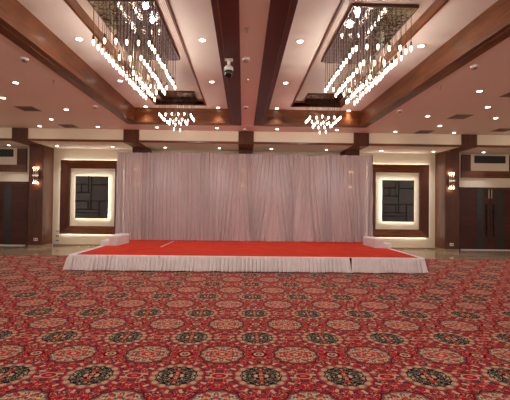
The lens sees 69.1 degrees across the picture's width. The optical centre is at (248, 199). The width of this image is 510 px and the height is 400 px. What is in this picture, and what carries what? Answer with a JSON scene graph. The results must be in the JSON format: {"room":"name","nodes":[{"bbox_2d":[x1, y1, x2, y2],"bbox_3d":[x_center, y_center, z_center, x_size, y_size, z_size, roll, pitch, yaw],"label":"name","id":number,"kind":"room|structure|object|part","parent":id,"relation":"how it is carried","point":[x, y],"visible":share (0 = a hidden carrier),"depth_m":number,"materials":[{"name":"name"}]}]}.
{"room":"banquet hall","nodes":[
{"label":"banquet hall","id":0,"kind":"room"},
{"bbox_2d":[18,0,227,108],"bbox_3d":[-1.887,-3.021,2.201,2.920,0.100,18.360,1,-1,-1],"label":"ceiling","id":1,"kind":"structure","parent":0,"point":[194,19],"depth_m":6.85,"materials":[{"name":"paint"}]},
{"bbox_2d":[76,0,201,98],"bbox_3d":[-1.919,-3.115,4.482,1.463,0.050,12.920,1,-1,-1],"label":"ceiling","id":2,"kind":"structure","parent":0,"point":[183,76],"depth_m":8.23,"materials":[{"name":"white paint"}]},
{"bbox_2d":[87,0,179,101],"bbox_3d":[-1.967,-2.525,6.753,1.010,1.055,2.280,1,-1,-1],"label":"chandelier","id":3,"kind":"object","parent":2,"relation":"hanging from","point":[138,26],"visible":1,"depth_m":6.37,"materials":[{"name":"glass"}]},
{"bbox_3d":[-1.961,-3.030,6.761,0.982,0.044,2.252,1,-1,-1],"label":"mirror plate","id":4,"kind":"part","parent":3,"relation":"part of","materials":[{"name":"silver metal"}]},
{"bbox_2d":[64,0,205,105],"bbox_3d":[-1.920,-3.023,4.481,1.529,0.214,13.010,1,-1,-1],"label":"trim","id":5,"kind":"structure","parent":2,"relation":"attached to","point":[74,5],"depth_m":6.79,"materials":[{"name":"brown wood"}]},
{"bbox_2d":[157,91,196,130],"bbox_3d":[-2.029,-2.469,10.527,1.020,1.044,0.750,1,-1,-1],"label":"chandelier","id":6,"kind":"object","parent":2,"relation":"hanging from","point":[187,96],"visible":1,"depth_m":10.52,"materials":[{"name":"glass"}]},
{"bbox_3d":[-2.023,-2.969,10.535,0.992,0.044,0.722,1,-1,-1],"label":"mirror plate","id":7,"kind":"part","parent":6,"relation":"part of","materials":[{"name":"brown mirror"}]},
{"bbox_2d":[0,0,509,134],"bbox_3d":[0.088,-2.553,2.818,24.600,0.120,19.550,1,-1,-1],"label":"ceiling","id":8,"kind":"structure","parent":0,"point":[36,88],"depth_m":8.90,"materials":[{"name":"paint"}]},
{"bbox_2d":[20,57,28,62],"bbox_3d":[-3.924,-2.449,6.482,0.132,0.062,0.132,1,-1,-1],"label":"smoke detector","id":9,"kind":"object","parent":8,"relation":"attached to","point":[23,59],"visible":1,"depth_m":6.45,"materials":[{"name":"grey plastic"}]},
{"bbox_2d":[14,106,40,110],"bbox_3d":[-5.901,-2.440,9.902,0.480,0.014,0.480,1,-1,-1],"label":"ceiling vent","id":10,"kind":"object","parent":8,"relation":"in","point":[24,108],"visible":1,"depth_m":9.86,"materials":[{"name":"beige metal"}]},
{"bbox_2d":[0,0,135,123],"bbox_3d":[-3.491,-2.780,2.317,0.322,0.514,18.650,1,-1,-1],"label":"ceiling beam","id":11,"kind":"structure","parent":8,"relation":"attached to","point":[18,24],"depth_m":6.65,"materials":[{"name":"brown wood"}]},
{"bbox_2d":[58,124,78,127],"bbox_3d":[-5.863,-2.405,12.053,0.480,0.014,0.480,1,-1,-1],"label":"ceiling vent","id":12,"kind":"object","parent":8,"relation":"in","point":[62,125],"visible":1,"depth_m":12.02,"materials":[{"name":"metal"}]},
{"bbox_2d":[135,107,230,125],"bbox_3d":[-2.017,-2.617,11.508,2.950,0.506,0.312,1,-1,-1],"label":"trim","id":13,"kind":"structure","parent":8,"relation":"attached to","point":[150,116],"depth_m":11.37,"materials":[{"name":"brown wood"}]},
{"bbox_3d":[-2.021,-2.415,11.360,2.898,0.097,0.022,1,-1,-1],"label":"moulding","id":14,"kind":"part","parent":13,"relation":"part of","materials":[{"name":"brown wood"}]},
{"bbox_2d":[211,0,240,125],"bbox_3d":[-0.257,-2.742,2.366,0.352,0.514,18.650,1,-1,-1],"label":"trim","id":15,"kind":"structure","parent":8,"relation":"attached to","point":[225,12],"depth_m":5.89,"materials":[{"name":"brown wood"}]},
{"bbox_2d":[224,58,232,77],"bbox_3d":[-0.344,-2.273,6.403,0.156,0.325,0.156,1,-1,-1],"label":"security camera","id":16,"kind":"object","parent":15,"relation":"attached to","point":[228,69],"visible":1,"depth_m":6.36,"materials":[{"name":"white plastic"}]},
{"bbox_2d":[242,57,249,62],"bbox_3d":[-0.043,-2.417,6.400,0.132,0.062,0.132,1,-1,-1],"label":"smoke detector","id":17,"kind":"object","parent":8,"relation":"attached to","point":[245,59],"visible":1,"depth_m":6.36,"materials":[{"name":"white plastic"}]},
{"bbox_2d":[254,0,297,125],"bbox_3d":[0.476,-2.733,2.377,0.342,0.514,18.650,1,-1,-1],"label":"trim","id":18,"kind":"structure","parent":8,"relation":"attached to","point":[281,12],"depth_m":5.98,"materials":[{"name":"brown wood"}]},
{"bbox_2d":[264,110,360,127],"bbox_3d":[1.977,-2.569,11.569,2.980,0.506,0.312,1,-1,-1],"label":"trim","id":19,"kind":"structure","parent":8,"relation":"attached to","point":[284,118],"depth_m":11.43,"materials":[{"name":"brown wood"}]},
{"bbox_3d":[1.976,-2.367,11.420,2.938,0.097,0.022,1,-1,-1],"label":"moulding","id":20,"kind":"part","parent":19,"relation":"part of","materials":[{"name":"brown wood"}]},
{"bbox_2d":[414,130,432,133],"bbox_3d":[5.843,-2.263,12.328,0.480,0.014,0.480,1,-1,-1],"label":"ceiling vent","id":21,"kind":"object","parent":8,"relation":"in","point":[420,131],"visible":1,"depth_m":12.36,"materials":[{"name":"metal"}]},
{"bbox_2d":[358,0,509,127],"bbox_3d":[3.730,-2.694,2.426,0.292,0.514,18.650,1,-1,-1],"label":"ceiling beam","id":22,"kind":"structure","parent":8,"relation":"attached to","point":[491,27],"depth_m":6.62,"materials":[{"name":"brown wood"}]},
{"bbox_2d":[447,114,472,118],"bbox_3d":[5.845,-2.298,10.229,0.480,0.014,0.480,1,-1,-1],"label":"ceiling vent","id":23,"kind":"object","parent":8,"relation":"in","point":[457,116],"visible":1,"depth_m":10.19,"materials":[{"name":"metal"}]},
{"bbox_2d":[470,64,478,69],"bbox_3d":[4.015,-2.355,6.581,0.132,0.062,0.132,1,-1,-1],"label":"smoke detector","id":24,"kind":"object","parent":8,"relation":"attached to","point":[473,67],"visible":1,"depth_m":6.55,"materials":[{"name":"white plastic"}]},
{"bbox_2d":[490,128,509,131],"bbox_3d":[8.150,-2.244,11.883,0.480,0.014,0.480,1,-1,-1],"label":"ceiling vent","id":25,"kind":"object","parent":8,"relation":"in","point":[499,129],"visible":1,"depth_m":11.91,"materials":[{"name":"metal"}]},
{"bbox_2d":[0,148,509,247],"bbox_3d":[-0.108,-0.686,14.383,24.600,5.040,0.200,1,-1,-1],"label":"wall","id":26,"kind":"structure","parent":0,"point":[60,154],"depth_m":14.33,"materials":[{"name":"beige paint"}]},
{"bbox_2d":[0,149,12,156],"bbox_3d":[-9.602,-1.802,14.125,1.200,0.280,0.061,1,-1,-1],"label":"air vent","id":27,"kind":"object","parent":26,"relation":"in","point":[3,152],"visible":1,"depth_m":14.11,"materials":[{"name":"black metal"}]},
{"bbox_2d":[0,148,26,171],"bbox_3d":[-9.605,-1.532,14.122,2.260,0.900,0.059,1,-1,-1],"label":"door surround","id":28,"kind":"object","parent":26,"relation":"attached to","point":[21,166],"visible":1,"depth_m":14.10,"materials":[{"name":"brown wood"}]},
{"bbox_3d":[-9.609,-1.217,14.117,2.260,0.270,0.059,1,-1,-1],"label":"rail","id":29,"kind":"part","parent":28,"relation":"part of","materials":[{"name":"brown wood"}]},
{"bbox_2d":[0,181,28,245],"bbox_3d":[-9.629,0.502,14.059,2.430,2.430,0.120,1,-1,-1],"label":"door","id":30,"kind":"structure","parent":26,"relation":"in","point":[13,195],"depth_m":14.09,"materials":[{"name":"brown wood"}]},
{"bbox_2d":[59,160,116,233],"bbox_3d":[-5.966,-0.104,14.098,2.340,2.800,0.168,1,-1,-1],"label":"wooden frame","id":31,"kind":"object","parent":26,"relation":"attached to","point":[66,165],"visible":0.65,"depth_m":14.05,"materials":[{"name":"brown wood"}]},
{"bbox_3d":[-5.981,1.145,14.078,2.340,0.300,0.168,1,-1,-1],"label":"frame rail","id":32,"kind":"part","parent":31,"relation":"part of","materials":[{"name":"brown wood"}]},
{"bbox_3d":[-5.952,-1.354,14.119,2.340,0.300,0.168,1,-1,-1],"label":"frame rail","id":33,"kind":"part","parent":31,"relation":"part of","materials":[{"name":"brown wood"}]},
{"bbox_2d":[75,176,108,217],"bbox_3d":[-5.966,-0.105,14.079,1.230,1.600,0.110,1,-1,-1],"label":"panel","id":34,"kind":"object","parent":26,"relation":"attached to","point":[91,192],"visible":1,"depth_m":14.03,"materials":[{"name":"grey leather"}]},
{"bbox_2d":[53,244,434,249],"bbox_3d":[-0.135,1.802,14.235,24.600,0.060,0.015,1,-1,-1],"label":"baseboard","id":35,"kind":"structure","parent":26,"relation":"attached to","point":[53,244],"depth_m":14.14,"materials":[{"name":"brown stone"}]},
{"bbox_2d":[382,180,413,221],"bbox_3d":[5.757,0.035,14.255,1.230,1.600,0.110,1,-1,-1],"label":"panel","id":36,"kind":"object","parent":26,"relation":"attached to","point":[397,195],"visible":1,"depth_m":14.20,"materials":[{"name":"grey leather"}]},
{"bbox_2d":[372,164,428,237],"bbox_3d":[5.756,0.036,14.274,2.340,2.800,0.168,1,-1,-1],"label":"wooden frame","id":37,"kind":"object","parent":26,"relation":"attached to","point":[423,170],"visible":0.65,"depth_m":14.24,"materials":[{"name":"brown wood"}]},
{"bbox_3d":[5.771,-1.214,14.295,2.340,0.300,0.168,1,-1,-1],"label":"frame rail","id":38,"kind":"part","parent":37,"relation":"part of","materials":[{"name":"brown wood"}]},
{"bbox_3d":[5.742,1.285,14.254,2.340,0.300,0.168,1,-1,-1],"label":"frame rail","id":39,"kind":"part","parent":37,"relation":"part of","materials":[{"name":"brown wood"}]},
{"bbox_2d":[459,187,509,250],"bbox_3d":[9.378,0.729,14.344,2.430,2.430,0.120,1,-1,-1],"label":"door","id":40,"kind":"structure","parent":26,"relation":"in","point":[484,212],"depth_m":14.36,"materials":[{"name":"brown wood"}]},
{"bbox_3d":[9.243,0.782,14.301,0.060,1.240,0.030,1,-1,-1],"label":"pull handle","id":41,"kind":"part","parent":40,"relation":"part of","materials":[{"name":"black paint"}]},
{"bbox_3d":[9.513,0.785,14.305,0.060,1.240,0.030,1,-1,-1],"label":"pull handle","id":42,"kind":"part","parent":40,"relation":"part of","materials":[{"name":"black paint"}]},
{"bbox_2d":[461,154,509,177],"bbox_3d":[9.401,-1.305,14.407,2.260,0.900,0.059,1,-1,-1],"label":"door surround","id":43,"kind":"object","parent":26,"relation":"attached to","point":[466,172],"visible":1,"depth_m":14.37,"materials":[{"name":"brown wood"}]},
{"bbox_3d":[9.397,-0.990,14.402,2.260,0.270,0.059,1,-1,-1],"label":"rail","id":44,"kind":"part","parent":43,"relation":"part of","materials":[{"name":"brown wood"}]},
{"bbox_2d":[474,156,505,162],"bbox_3d":[9.404,-1.575,14.411,1.200,0.280,0.061,1,-1,-1],"label":"air vent","id":45,"kind":"object","parent":26,"relation":"in","point":[477,159],"visible":1,"depth_m":14.39,"materials":[{"name":"black metal"}]},
{"bbox_2d":[0,140,509,154],"bbox_3d":[-0.079,-1.937,13.445,24.600,0.060,1.716,1,-1,-1],"label":"ceiling","id":46,"kind":"structure","parent":0,"point":[3,144],"depth_m":13.44,"materials":[{"name":"paint"}]},
{"bbox_2d":[0,245,509,259],"bbox_3d":[0.023,1.761,3.708,24.600,0.200,21.470,1,-1,-1],"label":"floor","id":47,"kind":"structure","parent":0,"point":[4,250],"depth_m":12.83,"materials":[{"name":"beige stone"}]},
{"bbox_2d":[12,128,53,247],"bbox_3d":[-7.727,-0.341,13.278,0.520,4.136,1.764,1,-1,-1],"label":"pillar","id":48,"kind":"structure","parent":47,"relation":"on","point":[40,195],"depth_m":13.44,"materials":[{"name":"brown wood"}]},
{"bbox_2d":[32,167,39,183],"bbox_3d":[-7.687,-0.886,13.386,0.220,0.590,0.110,1,-1,-1],"label":"wall sconce","id":49,"kind":"object","parent":48,"relation":"attached to","point":[37,175],"visible":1,"depth_m":13.34,"materials":[{"name":"white glass"}]},
{"bbox_2d":[123,129,151,152],"bbox_3d":[-3.997,-0.297,13.334,0.520,4.136,1.764,1,-1,-1],"label":"pillar","id":50,"kind":"structure","parent":47,"relation":"on","point":[130,137],"depth_m":12.49,"materials":[{"name":"brown wood"}]},
{"bbox_2d":[238,131,253,153],"bbox_3d":[-0.118,-0.251,13.393,0.520,4.136,1.764,1,-1,-1],"label":"pillar","id":51,"kind":"structure","parent":47,"relation":"on","point":[245,138],"depth_m":12.54,"materials":[{"name":"brown wood"}]},
{"bbox_2d":[0,255,509,399],"bbox_3d":[0.047,1.632,2.245,24.560,0.012,18.500,1,-1,-1],"label":"carpet","id":52,"kind":"object","parent":47,"relation":"on","point":[442,333],"visible":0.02,"depth_m":4.64,"materials":[{"name":"red carpet"}]},
{"bbox_2d":[63,240,428,273],"bbox_3d":[-0.056,1.581,10.911,8.848,0.370,4.337,1,-1,-1],"label":"stage","id":53,"kind":"object","parent":52,"relation":"on","point":[135,255],"visible":0.96,"depth_m":8.98,"materials":[{"name":"carpet"}]},
{"bbox_3d":[-3.320,1.532,10.614,2.310,0.357,3.832,1,-1,-1],"label":"skirt panel","id":54,"kind":"part","parent":53,"relation":"part of","materials":[{"name":"white fabric"}]},
{"bbox_2d":[100,233,128,245],"bbox_3d":[-4.092,1.205,11.370,0.576,0.300,0.961,1,-1,-1],"label":"steps","id":55,"kind":"structure","parent":53,"relation":"on","point":[121,238],"depth_m":10.94,"materials":[{"name":"white fabric"}]},
{"bbox_2d":[115,151,372,241],"bbox_3d":[-0.180,-0.109,12.889,9.105,3.071,0.286,1,-1,-1],"label":"drape","id":56,"kind":"object","parent":53,"relation":"on","point":[160,195],"visible":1,"depth_m":12.89,"materials":[{"name":"fabric"}]},
{"bbox_3d":[-3.812,-0.144,12.839,1.560,3.047,0.248,1,-1,-1],"label":"curtain panel","id":57,"kind":"part","parent":56,"relation":"part of","materials":[{"name":"fabric"}]},
{"bbox_3d":[-2.246,-0.126,12.829,1.650,3.047,0.222,1,-1,-1],"label":"curtain panel","id":58,"kind":"part","parent":56,"relation":"part of","materials":[{"name":"fabric"}]},
{"bbox_3d":[-0.677,-0.107,12.883,1.570,3.047,0.229,1,-1,-1],"label":"curtain panel","id":59,"kind":"part","parent":56,"relation":"part of","materials":[{"name":"fabric"}]},
{"bbox_3d":[0.823,-0.089,12.878,1.510,3.047,0.234,1,-1,-1],"label":"curtain panel","id":60,"kind":"part","parent":56,"relation":"part of","materials":[{"name":"fabric"}]},
{"bbox_3d":[2.242,-0.072,12.937,1.410,3.047,0.260,1,-1,-1],"label":"curtain panel","id":61,"kind":"part","parent":56,"relation":"part of","materials":[{"name":"fabric"}]},
{"bbox_3d":[3.624,-0.056,12.921,1.435,3.047,0.231,1,-1,-4],"label":"curtain panel","id":62,"kind":"part","parent":56,"relation":"part of","materials":[{"name":"fabric"}]},
{"bbox_3d":[0.141,1.544,8.871,4.654,0.357,0.246,1,-1,-1],"label":"skirt panel","id":63,"kind":"part","parent":53,"relation":"part of","materials":[{"name":"white fabric"}]},
{"bbox_2d":[363,236,391,247],"bbox_3d":[4.003,1.313,11.555,0.544,0.280,1.012,1,-1,-1],"label":"steps","id":64,"kind":"structure","parent":53,"relation":"on","point":[370,241],"depth_m":11.19,"materials":[{"name":"white fabric"}]},
{"bbox_3d":[3.399,1.612,10.713,1.944,0.357,3.836,1,-1,-1],"label":"skirt panel","id":65,"kind":"part","parent":53,"relation":"part of","materials":[{"name":"white fabric"}]},
{"bbox_2d":[340,133,368,155],"bbox_3d":[3.811,-0.204,13.451,0.520,4.136,1.764,1,-1,-1],"label":"pillar","id":66,"kind":"structure","parent":47,"relation":"on","point":[361,140],"depth_m":12.61,"materials":[{"name":"brown wood"}]},
{"bbox_2d":[435,134,476,251],"bbox_3d":[7.526,-0.159,13.507,0.520,4.136,1.764,1,-1,-1],"label":"pillar","id":67,"kind":"structure","parent":47,"relation":"on","point":[446,162],"depth_m":13.67,"materials":[{"name":"brown wood"}]},
{"bbox_2d":[448,173,454,188],"bbox_3d":[7.460,-0.705,13.613,0.220,0.590,0.110,1,-1,-1],"label":"wall sconce","id":68,"kind":"object","parent":67,"relation":"attached to","point":[451,180],"visible":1,"depth_m":13.58,"materials":[{"name":"white glass"}]},
{"bbox_2d":[0,128,509,147],"bbox_3d":[-0.064,-2.187,12.648,24.600,0.535,0.120,1,-1,-1],"label":"wall","id":69,"kind":"structure","parent":0,"point":[33,133],"depth_m":12.60,"materials":[{"name":"beige paint"}]},
{"bbox_2d":[0,138,509,147],"bbox_3d":[-0.066,-1.945,12.575,24.600,0.072,0.024,1,-1,-1],"label":"trim","id":70,"kind":"structure","parent":69,"relation":"attached to","point":[7,139],"depth_m":12.57,"materials":[{"name":"brown wood"}]},
{"bbox_2d":[295,0,434,100],"bbox_3d":[2.119,-3.067,4.543,1.460,0.050,12.920,1,-1,-1],"label":"ceiling","id":71,"kind":"structure","parent":0,"point":[314,82],"depth_m":8.14,"materials":[{"name":"white paint"}]},
{"bbox_2d":[304,93,343,133],"bbox_3d":[2.145,-2.417,10.618,1.030,1.047,0.767,1,-1,-1],"label":"chandelier","id":72,"kind":"object","parent":71,"relation":"hanging from","point":[316,98],"visible":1,"depth_m":10.55,"materials":[{"name":"glass"}]},
{"bbox_3d":[2.151,-2.919,10.607,1.002,0.044,0.702,1,-1,-1],"label":"mirror plate","id":73,"kind":"part","parent":72,"relation":"part of","materials":[{"name":"brown mirror"}]},
{"bbox_2d":[321,3,418,104],"bbox_3d":[2.092,-2.473,6.824,1.030,1.060,2.260,1,-1,-1],"label":"chandelier","id":74,"kind":"object","parent":71,"relation":"hanging from","point":[366,29],"visible":1,"depth_m":6.50,"materials":[{"name":"glass"}]},
{"bbox_3d":[2.099,-2.981,6.832,1.002,0.044,2.232,1,-1,-1],"label":"mirror plate","id":75,"kind":"part","parent":74,"relation":"part of","materials":[{"name":"silver metal"}]},
{"bbox_2d":[291,0,448,107],"bbox_3d":[2.118,-2.975,4.541,1.526,0.214,13.010,1,-1,-1],"label":"trim","id":76,"kind":"structure","parent":71,"relation":"attached to","point":[436,5],"depth_m":6.64,"materials":[{"name":"brown wood"}]},
{"bbox_2d":[269,0,497,110],"bbox_3d":[2.132,-2.973,2.261,2.960,0.100,18.360,1,-1,-1],"label":"ceiling","id":77,"kind":"structure","parent":0,"point":[312,19],"depth_m":6.74,"materials":[{"name":"paint"}]}
]}

